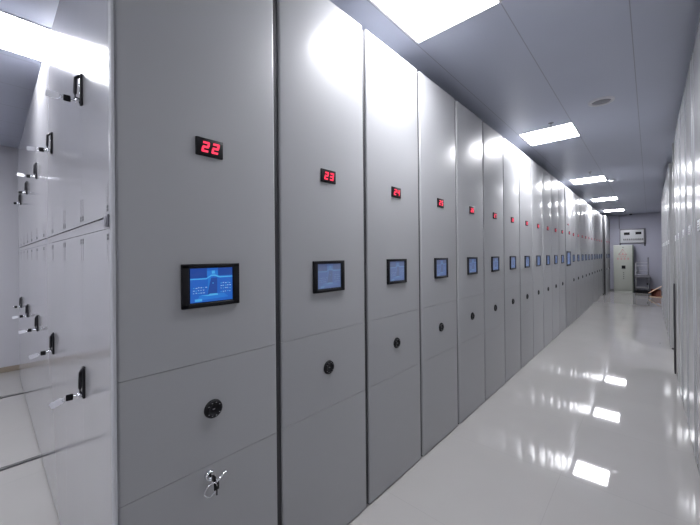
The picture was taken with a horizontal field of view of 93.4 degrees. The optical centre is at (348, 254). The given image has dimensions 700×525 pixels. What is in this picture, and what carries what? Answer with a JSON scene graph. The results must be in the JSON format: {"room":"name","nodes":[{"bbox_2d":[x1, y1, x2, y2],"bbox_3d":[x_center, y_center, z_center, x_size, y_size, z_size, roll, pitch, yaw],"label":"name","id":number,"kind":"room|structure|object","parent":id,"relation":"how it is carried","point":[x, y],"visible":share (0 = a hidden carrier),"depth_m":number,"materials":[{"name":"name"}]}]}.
{"room":"archive storage room","nodes":[
{"label":"archive storage room","id":0,"kind":"room"},
{"bbox_2d":[0,145,18,367],"bbox_3d":[-0.034,0.014,8.302,0.100,2.641,17.620,-1,0,42],"label":"wall","id":1,"kind":"structure","parent":0,"point":[9,243],"depth_m":3.88,"materials":[{"name":"paint"}]},
{"bbox_2d":[0,364,19,372],"bbox_3d":[0.020,1.304,8.262,0.012,0.060,17.420,-1,0,42],"label":"baseboard","id":2,"kind":"structure","parent":1,"relation":"attached to","point":[14,367],"depth_m":3.87,"materials":[{"name":"brown"}]},
{"bbox_2d":[0,290,699,524],"bbox_3d":[3.662,1.343,4.940,10.070,0.100,17.620,-1,0,42],"label":"floor","id":3,"kind":"structure","parent":0,"point":[593,429],"depth_m":2.23,"materials":[{"name":"tile"}]},
{"bbox_2d":[0,392,23,398],"bbox_3d":[0.206,1.328,6.983,0.044,0.005,15.682,-1,0,42],"label":"rail","id":4,"kind":"object","parent":3,"relation":"on","point":[21,392],"visible":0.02,"depth_m":3.18,"materials":[{"name":"grey metal"}]},
{"bbox_2d":[0,455,41,470],"bbox_3d":[1.351,1.315,5.939,0.044,0.005,15.682,-1,0,42],"label":"rail","id":5,"kind":"object","parent":3,"relation":"on","point":[38,456],"visible":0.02,"depth_m":2.13,"materials":[{"name":"grey metal"}]},
{"bbox_2d":[18,0,281,524],"bbox_3d":[-1.955,0.084,2.446,4.019,2.520,0.615,-1,0,42],"label":"shelving unit","id":6,"kind":"object","parent":3,"relation":"on","point":[148,217],"visible":0.99,"depth_m":1.12,"materials":[{"name":"grey metal"}]},
{"bbox_2d":[17,173,32,177],"bbox_3d":[-2.161,-0.532,2.202,0.082,0.029,0.009,0,0,-33],"label":"key","id":7,"kind":"object","parent":6,"relation":"attached to","point":[18,174],"visible":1,"depth_m":2.20,"materials":[{"name":"silver metal"}]},
{"bbox_2d":[18,329,33,333],"bbox_3d":[-2.151,0.509,2.200,0.082,0.030,0.009,0,0,-33],"label":"key","id":8,"kind":"object","parent":6,"relation":"attached to","point":[29,330],"visible":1,"depth_m":2.19,"materials":[{"name":"silver metal"}]},
{"bbox_2d":[27,146,46,151],"bbox_3d":[-1.573,-0.534,1.666,0.082,0.023,0.009,0,0,-33],"label":"key","id":9,"kind":"object","parent":6,"relation":"attached to","point":[29,148],"visible":1,"depth_m":1.66,"materials":[{"name":"silver metal"}]},
{"bbox_2d":[28,351,48,358],"bbox_3d":[-1.563,0.505,1.665,0.081,0.036,0.009,0,0,-33],"label":"key","id":10,"kind":"object","parent":6,"relation":"attached to","point":[35,355],"visible":1,"depth_m":1.66,"materials":[{"name":"silver metal"}]},
{"bbox_2d":[45,90,74,101],"bbox_3d":[-0.986,-0.544,1.130,0.082,0.028,0.009,0,0,-33],"label":"key","id":11,"kind":"object","parent":6,"relation":"attached to","point":[48,93],"visible":1,"depth_m":1.12,"materials":[{"name":"silver metal"}]},
{"bbox_2d":[49,394,76,408],"bbox_3d":[-0.976,0.500,1.130,0.080,0.040,0.010,0,0,-32],"label":"key","id":12,"kind":"object","parent":6,"relation":"attached to","point":[69,397],"visible":1,"depth_m":1.12,"materials":[{"name":"silver metal"}]},
{"bbox_2d":[204,470,226,497],"bbox_3d":[-0.436,0.755,1.081,0.059,0.067,0.052,-1,0,-9],"label":"key","id":13,"kind":"object","parent":6,"relation":"attached to","point":[216,482],"visible":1,"depth_m":1.08,"materials":[{"name":"silver metal"}]},
{"bbox_2d":[277,0,367,524],"bbox_3d":[-1.554,0.081,2.874,3.991,2.520,0.553,-1,0,42],"label":"shelving unit","id":14,"kind":"object","parent":3,"relation":"on","point":[320,47],"visible":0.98,"depth_m":1.50,"materials":[{"name":"grey metal"},{"name":"dark rubber"}]},
{"bbox_2d":[363,29,421,503],"bbox_3d":[-1.181,0.078,3.284,3.991,2.520,0.553,-1,0,42],"label":"shelving unit","id":15,"kind":"object","parent":3,"relation":"on","point":[390,82],"visible":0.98,"depth_m":1.91,"materials":[{"name":"grey metal"},{"name":"dark rubber"}]},
{"bbox_2d":[417,72,457,455],"bbox_3d":[-0.806,0.075,3.693,3.991,2.520,0.553,-1,0,42],"label":"shelving unit","id":16,"kind":"object","parent":3,"relation":"on","point":[436,107],"visible":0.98,"depth_m":2.31,"materials":[{"name":"grey metal"},{"name":"dark rubber"}]},
{"bbox_2d":[455,100,484,423],"bbox_3d":[-0.426,0.072,4.108,3.991,2.520,0.553,-1,0,43],"label":"shelving unit","id":17,"kind":"object","parent":3,"relation":"on","point":[468,127],"visible":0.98,"depth_m":2.73,"materials":[{"name":"grey metal"},{"name":"dark rubber"}]},
{"bbox_2d":[482,121,504,399],"bbox_3d":[-0.052,0.069,4.518,3.991,2.520,0.553,-1,0,43],"label":"shelving unit","id":18,"kind":"object","parent":3,"relation":"on","point":[492,145],"visible":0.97,"depth_m":3.14,"materials":[{"name":"grey metal"},{"name":"dark rubber"}]},
{"bbox_2d":[502,137,520,381],"bbox_3d":[0.321,0.066,4.929,3.991,2.520,0.553,-1,0,43],"label":"shelving unit","id":19,"kind":"object","parent":3,"relation":"on","point":[510,152],"visible":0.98,"depth_m":3.55,"materials":[{"name":"grey metal"}]},
{"bbox_2d":[518,150,532,367],"bbox_3d":[0.693,0.063,5.333,3.991,2.520,0.553,-1,0,42],"label":"shelving unit","id":20,"kind":"object","parent":3,"relation":"on","point":[524,162],"visible":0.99,"depth_m":3.95,"materials":[{"name":"light grey painted metal"}]},
{"bbox_2d":[531,160,543,356],"bbox_3d":[1.069,0.060,5.748,3.991,2.520,0.553,-1,0,43],"label":"shelving unit","id":21,"kind":"object","parent":3,"relation":"on","point":[536,170],"visible":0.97,"depth_m":4.37,"materials":[{"name":"light grey painted metal"}]},
{"bbox_2d":[542,168,551,346],"bbox_3d":[1.438,0.057,6.151,3.991,2.520,0.553,-1,0,42],"label":"shelving unit","id":22,"kind":"object","parent":3,"relation":"on","point":[546,177],"visible":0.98,"depth_m":4.77,"materials":[{"name":"grey metal"}]},
{"bbox_2d":[551,175,559,339],"bbox_3d":[1.811,0.054,6.563,3.991,2.520,0.553,-1,0,42],"label":"shelving unit","id":23,"kind":"object","parent":3,"relation":"on","point":[554,182],"visible":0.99,"depth_m":5.19,"materials":[{"name":"grey metal"}]},
{"bbox_2d":[558,181,565,332],"bbox_3d":[2.179,0.051,6.970,3.991,2.520,0.553,-1,0,42],"label":"shelving unit","id":24,"kind":"object","parent":3,"relation":"on","point":[561,205],"visible":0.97,"depth_m":5.60,"materials":[{"name":"grey metal"}]},
{"bbox_2d":[564,186,571,326],"bbox_3d":[2.563,0.048,7.381,3.990,2.520,0.553,-1,0,42],"label":"shelving unit","id":25,"kind":"object","parent":3,"relation":"on","point":[567,199],"visible":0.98,"depth_m":5.99,"materials":[{"name":"grey metal"}]},
{"bbox_2d":[570,190,575,321],"bbox_3d":[2.930,0.045,7.791,3.991,2.520,0.553,-1,0,42],"label":"shelving unit","id":26,"kind":"object","parent":3,"relation":"on","point":[572,195],"visible":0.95,"depth_m":6.42,"materials":[{"name":"grey metal"}]},
{"bbox_2d":[575,194,580,317],"bbox_3d":[3.312,0.042,8.209,3.991,2.520,0.553,-1,0,43],"label":"shelving unit","id":27,"kind":"object","parent":3,"relation":"on","point":[577,205],"visible":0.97,"depth_m":6.84,"materials":[{"name":"grey metal"}]},
{"bbox_2d":[579,197,584,313],"bbox_3d":[3.686,0.039,8.615,3.991,2.520,0.553,-1,0,42],"label":"shelving unit","id":28,"kind":"object","parent":3,"relation":"on","point":[580,199],"visible":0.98,"depth_m":7.24,"materials":[{"name":"grey metal"}]},
{"bbox_2d":[583,200,587,309],"bbox_3d":[4.061,0.036,9.027,3.991,2.520,0.553,-1,0,43],"label":"shelving unit","id":29,"kind":"object","parent":3,"relation":"on","point":[584,202],"visible":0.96,"depth_m":7.66,"materials":[{"name":"grey metal"}]},
{"bbox_2d":[587,204,590,307],"bbox_3d":[4.429,0.033,9.433,3.991,2.520,0.553,-1,0,42],"label":"shelving unit","id":30,"kind":"object","parent":3,"relation":"on","point":[588,205],"visible":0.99,"depth_m":8.08,"materials":[{"name":"grey metal"}]},
{"bbox_2d":[590,206,593,304],"bbox_3d":[4.803,0.030,9.845,3.991,2.520,0.553,-1,0,42],"label":"shelving unit","id":31,"kind":"object","parent":3,"relation":"on","point":[591,208],"visible":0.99,"depth_m":8.48,"materials":[{"name":"grey metal"}]},
{"bbox_2d":[593,208,595,301],"bbox_3d":[5.183,0.027,10.259,3.991,2.520,0.553,-1,0,43],"label":"shelving unit","id":32,"kind":"object","parent":3,"relation":"on","point":[594,229],"visible":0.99,"depth_m":8.88,"materials":[{"name":"grey metal"}]},
{"bbox_2d":[595,210,598,299],"bbox_3d":[5.550,0.024,10.662,3.991,2.520,0.553,-1,0,42],"label":"shelving unit","id":33,"kind":"object","parent":3,"relation":"on","point":[596,212],"visible":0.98,"depth_m":9.30,"materials":[{"name":"grey metal"}]},
{"bbox_2d":[598,212,600,297],"bbox_3d":[5.929,0.021,11.076,3.991,2.520,0.553,-1,0,42],"label":"shelving unit","id":34,"kind":"object","parent":3,"relation":"on","point":[599,277],"visible":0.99,"depth_m":9.70,"materials":[{"name":"grey metal"}]},
{"bbox_2d":[600,214,602,295],"bbox_3d":[6.301,0.018,11.485,3.991,2.520,0.553,-1,0,42],"label":"shelving unit","id":35,"kind":"object","parent":3,"relation":"on","point":[600,214],"visible":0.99,"depth_m":10.12,"materials":[{"name":"grey metal"}]},
{"bbox_2d":[602,215,607,294],"bbox_3d":[6.828,0.014,12.011,4.061,2.520,0.530,-1,0,42],"label":"shelving unit","id":36,"kind":"object","parent":3,"relation":"on","point":[604,218],"visible":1,"depth_m":10.49,"materials":[{"name":"grey metal"}]},
{"bbox_2d":[607,217,608,291],"bbox_3d":[7.175,0.011,12.391,4.060,2.520,0.500,-1,0,42],"label":"shelving unit","id":37,"kind":"object","parent":3,"relation":"on","point":[607,217],"visible":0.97,"depth_m":10.98,"materials":[{"name":"grey metal"}]},
{"bbox_2d":[608,218,609,290],"bbox_3d":[7.512,0.009,12.760,4.061,2.520,0.500,-1,0,42],"label":"shelving unit","id":38,"kind":"object","parent":3,"relation":"on","point":[608,218],"visible":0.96,"depth_m":11.37,"materials":[{"name":"grey metal"}]},
{"bbox_2d":[613,245,633,292],"bbox_3d":[9.310,0.456,11.171,0.512,1.585,0.390,-1,0,42],"label":"cabinet","id":39,"kind":"object","parent":3,"relation":"on","point":[623,254],"visible":1,"depth_m":11.03,"materials":[{"name":"grey metal"}]},
{"bbox_2d":[635,257,650,292],"bbox_3d":[9.706,0.659,10.892,0.390,1.170,0.368,-1,0,42],"label":"trolley","id":40,"kind":"object","parent":3,"relation":"on","point":[648,276],"visible":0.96,"depth_m":10.81,"materials":[{"name":"grey metal"}]},
{"bbox_2d":[661,197,662,309],"bbox_3d":[8.230,-0.019,5.832,3.903,2.540,0.553,-1,0,42],"label":"shelving unit","id":41,"kind":"object","parent":3,"relation":"on","point":[661,197],"visible":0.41,"depth_m":7.29,"materials":[{"name":"grey metal"}]},
{"bbox_2d":[662,205,663,314],"bbox_3d":[7.864,-0.017,5.430,3.903,2.540,0.553,-1,0,42],"label":"shelving unit","id":42,"kind":"object","parent":3,"relation":"on","point":[662,205],"visible":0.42,"depth_m":6.85,"materials":[{"name":"grey metal"}]},
{"bbox_2d":[662,187,664,320],"bbox_3d":[7.484,-0.014,5.019,3.903,2.540,0.553,-1,0,42],"label":"shelving unit","id":43,"kind":"object","parent":3,"relation":"on","point":[663,187],"visible":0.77,"depth_m":6.30,"materials":[{"name":"grey metal"}]},
{"bbox_2d":[663,183,665,323],"bbox_3d":[7.111,-0.011,4.607,3.903,2.540,0.553,-1,0,42],"label":"shelving unit","id":44,"kind":"object","parent":3,"relation":"on","point":[664,183],"visible":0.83,"depth_m":5.91,"materials":[{"name":"grey metal"}]},
{"bbox_2d":[665,179,666,327],"bbox_3d":[6.742,-0.008,4.199,3.903,2.540,0.553,-1,0,42],"label":"shelving unit","id":45,"kind":"object","parent":3,"relation":"on","point":[665,179],"visible":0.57,"depth_m":5.58,"materials":[{"name":"grey metal"}]},
{"bbox_2d":[666,173,668,337],"bbox_3d":[6.361,-0.005,3.785,3.903,2.540,0.553,-1,0,42],"label":"shelving unit","id":46,"kind":"object","parent":3,"relation":"on","point":[666,173],"visible":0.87,"depth_m":5.13,"materials":[{"name":"grey metal"}]},
{"bbox_2d":[667,163,673,349],"bbox_3d":[5.996,-0.002,3.383,3.903,2.540,0.533,-1,0,42],"label":"shelving unit","id":47,"kind":"object","parent":3,"relation":"on","point":[669,170],"visible":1,"depth_m":4.49,"materials":[{"name":"grey metal"}]},
{"bbox_2d":[672,136,677,377],"bbox_3d":[4.858,0.007,2.142,3.913,2.540,0.553,-1,0,42],"label":"shelving unit","id":48,"kind":"object","parent":3,"relation":"on","point":[675,318],"visible":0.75,"depth_m":3.58,"materials":[{"name":"grey metal"}]},
{"bbox_2d":[675,115,682,401],"bbox_3d":[4.484,0.010,1.730,3.903,2.540,0.553,-1,0,42],"label":"shelving unit","id":49,"kind":"object","parent":3,"relation":"on","point":[677,130],"visible":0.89,"depth_m":3.03,"materials":[{"name":"light grey painted metal"}]},
{"bbox_2d":[679,89,688,426],"bbox_3d":[4.115,0.013,1.321,3.903,2.540,0.553,-1,0,42],"label":"shelving unit","id":50,"kind":"object","parent":3,"relation":"on","point":[682,108],"visible":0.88,"depth_m":2.62,"materials":[{"name":"light grey painted metal"}]},
{"bbox_2d":[685,55,696,462],"bbox_3d":[3.735,0.016,0.905,3.903,2.540,0.553,-1,0,42],"label":"shelving unit","id":51,"kind":"object","parent":3,"relation":"on","point":[689,81],"visible":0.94,"depth_m":2.19,"materials":[{"name":"light grey painted metal"}]},
{"bbox_2d":[692,18,699,475],"bbox_3d":[3.360,0.019,0.492,3.903,2.540,0.553,-1,0,43],"label":"shelving unit","id":52,"kind":"object","parent":3,"relation":"on","point":[696,49],"visible":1,"depth_m":1.90,"materials":[{"name":"light grey painted metal"}]},
{"bbox_3d":[9.232,1.242,9.875,0.350,0.010,0.420,-1,0,42],"label":"cardboard sheet","id":53,"kind":"object","parent":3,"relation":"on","visible":0},
{"bbox_2d":[648,286,661,296],"bbox_3d":[9.185,1.083,9.900,0.290,0.310,0.256,-1,0,42],"label":"carton","id":54,"kind":"object","parent":53,"relation":"on","point":[656,292],"visible":0.99,"depth_m":9.91,"materials":[{"name":"brown cardboard"}]},
{"bbox_2d":[0,0,699,215],"bbox_3d":[3.635,-1.397,4.944,10.070,0.100,17.620,-1,0,42],"label":"ceiling","id":55,"kind":"structure","parent":0,"point":[519,66],"depth_m":2.42,"materials":[{"name":"white paint"}]},
{"bbox_2d":[0,10,50,61],"bbox_3d":[-2.065,-1.294,1.847,0.460,0.006,0.600,-1,0,42],"label":"recessed light","id":56,"kind":"object","parent":55,"relation":"in","point":[18,35],"visible":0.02,"depth_m":1.95,"materials":[{"name":"white plastic"}]},
{"bbox_2d":[369,0,501,43],"bbox_3d":[0.440,-1.319,1.700,0.500,0.006,0.520,-1,0,42],"label":"recessed light","id":57,"kind":"object","parent":55,"relation":"in","point":[421,20],"visible":1,"depth_m":1.80,"materials":[{"name":"white plastic"}]},
{"bbox_2d":[518,122,580,145],"bbox_3d":[2.233,-1.333,3.666,0.500,0.006,0.520,-1,0,42],"label":"recessed light","id":58,"kind":"object","parent":55,"relation":"in","point":[567,130],"visible":1,"depth_m":3.64,"materials":[{"name":"white plastic"}]},
{"bbox_2d":[569,175,606,184],"bbox_3d":[4.322,-1.349,5.956,0.500,0.006,0.520,-1,0,42],"label":"recessed light","id":59,"kind":"object","parent":55,"relation":"in","point":[596,178],"visible":1,"depth_m":5.96,"materials":[{"name":"white plastic"}]},
{"bbox_2d":[588,96,614,106],"bbox_3d":[2.192,-1.330,2.864,0.190,0.014,0.190,-1,0,42],"label":"ceiling speaker","id":60,"kind":"object","parent":55,"relation":"attached to","point":[604,100],"visible":1,"depth_m":2.86,"materials":[{"name":"white plastic"}]},
{"bbox_2d":[592,99,610,104],"bbox_3d":[2.192,-1.333,2.864,0.144,0.006,0.144,-1,0,42],"label":"grille","id":61,"kind":"object","parent":60,"relation":"attached to","point":[596,101],"depth_m":2.86,"materials":[{"name":"grey metal"}]},
{"bbox_2d":[590,197,617,201],"bbox_3d":[6.263,-1.365,8.084,0.500,0.006,0.520,-1,0,42],"label":"recessed light","id":62,"kind":"object","parent":55,"relation":"in","point":[607,198],"visible":1,"depth_m":8.10,"materials":[{"name":"white plastic"}]},
{"bbox_2d":[603,209,624,211],"bbox_3d":[8.217,-1.380,10.226,0.500,0.006,0.520,-1,0,42],"label":"recessed light","id":63,"kind":"object","parent":55,"relation":"in","point":[614,209],"visible":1,"depth_m":10.22,"materials":[{"name":"white plastic"}]},
{"bbox_2d":[607,212,661,290],"bbox_3d":[9.552,-0.074,11.414,9.870,2.641,0.100,-1,0,42],"label":"wall","id":64,"kind":"structure","parent":0,"point":[651,222],"depth_m":11.04,"materials":[{"name":"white paint"}]},
{"bbox_2d":[620,228,645,245],"bbox_3d":[9.644,-0.597,11.221,0.675,0.595,0.056,-1,0,42],"label":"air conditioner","id":65,"kind":"object","parent":64,"relation":"attached to","point":[638,235],"visible":1,"depth_m":11.18,"materials":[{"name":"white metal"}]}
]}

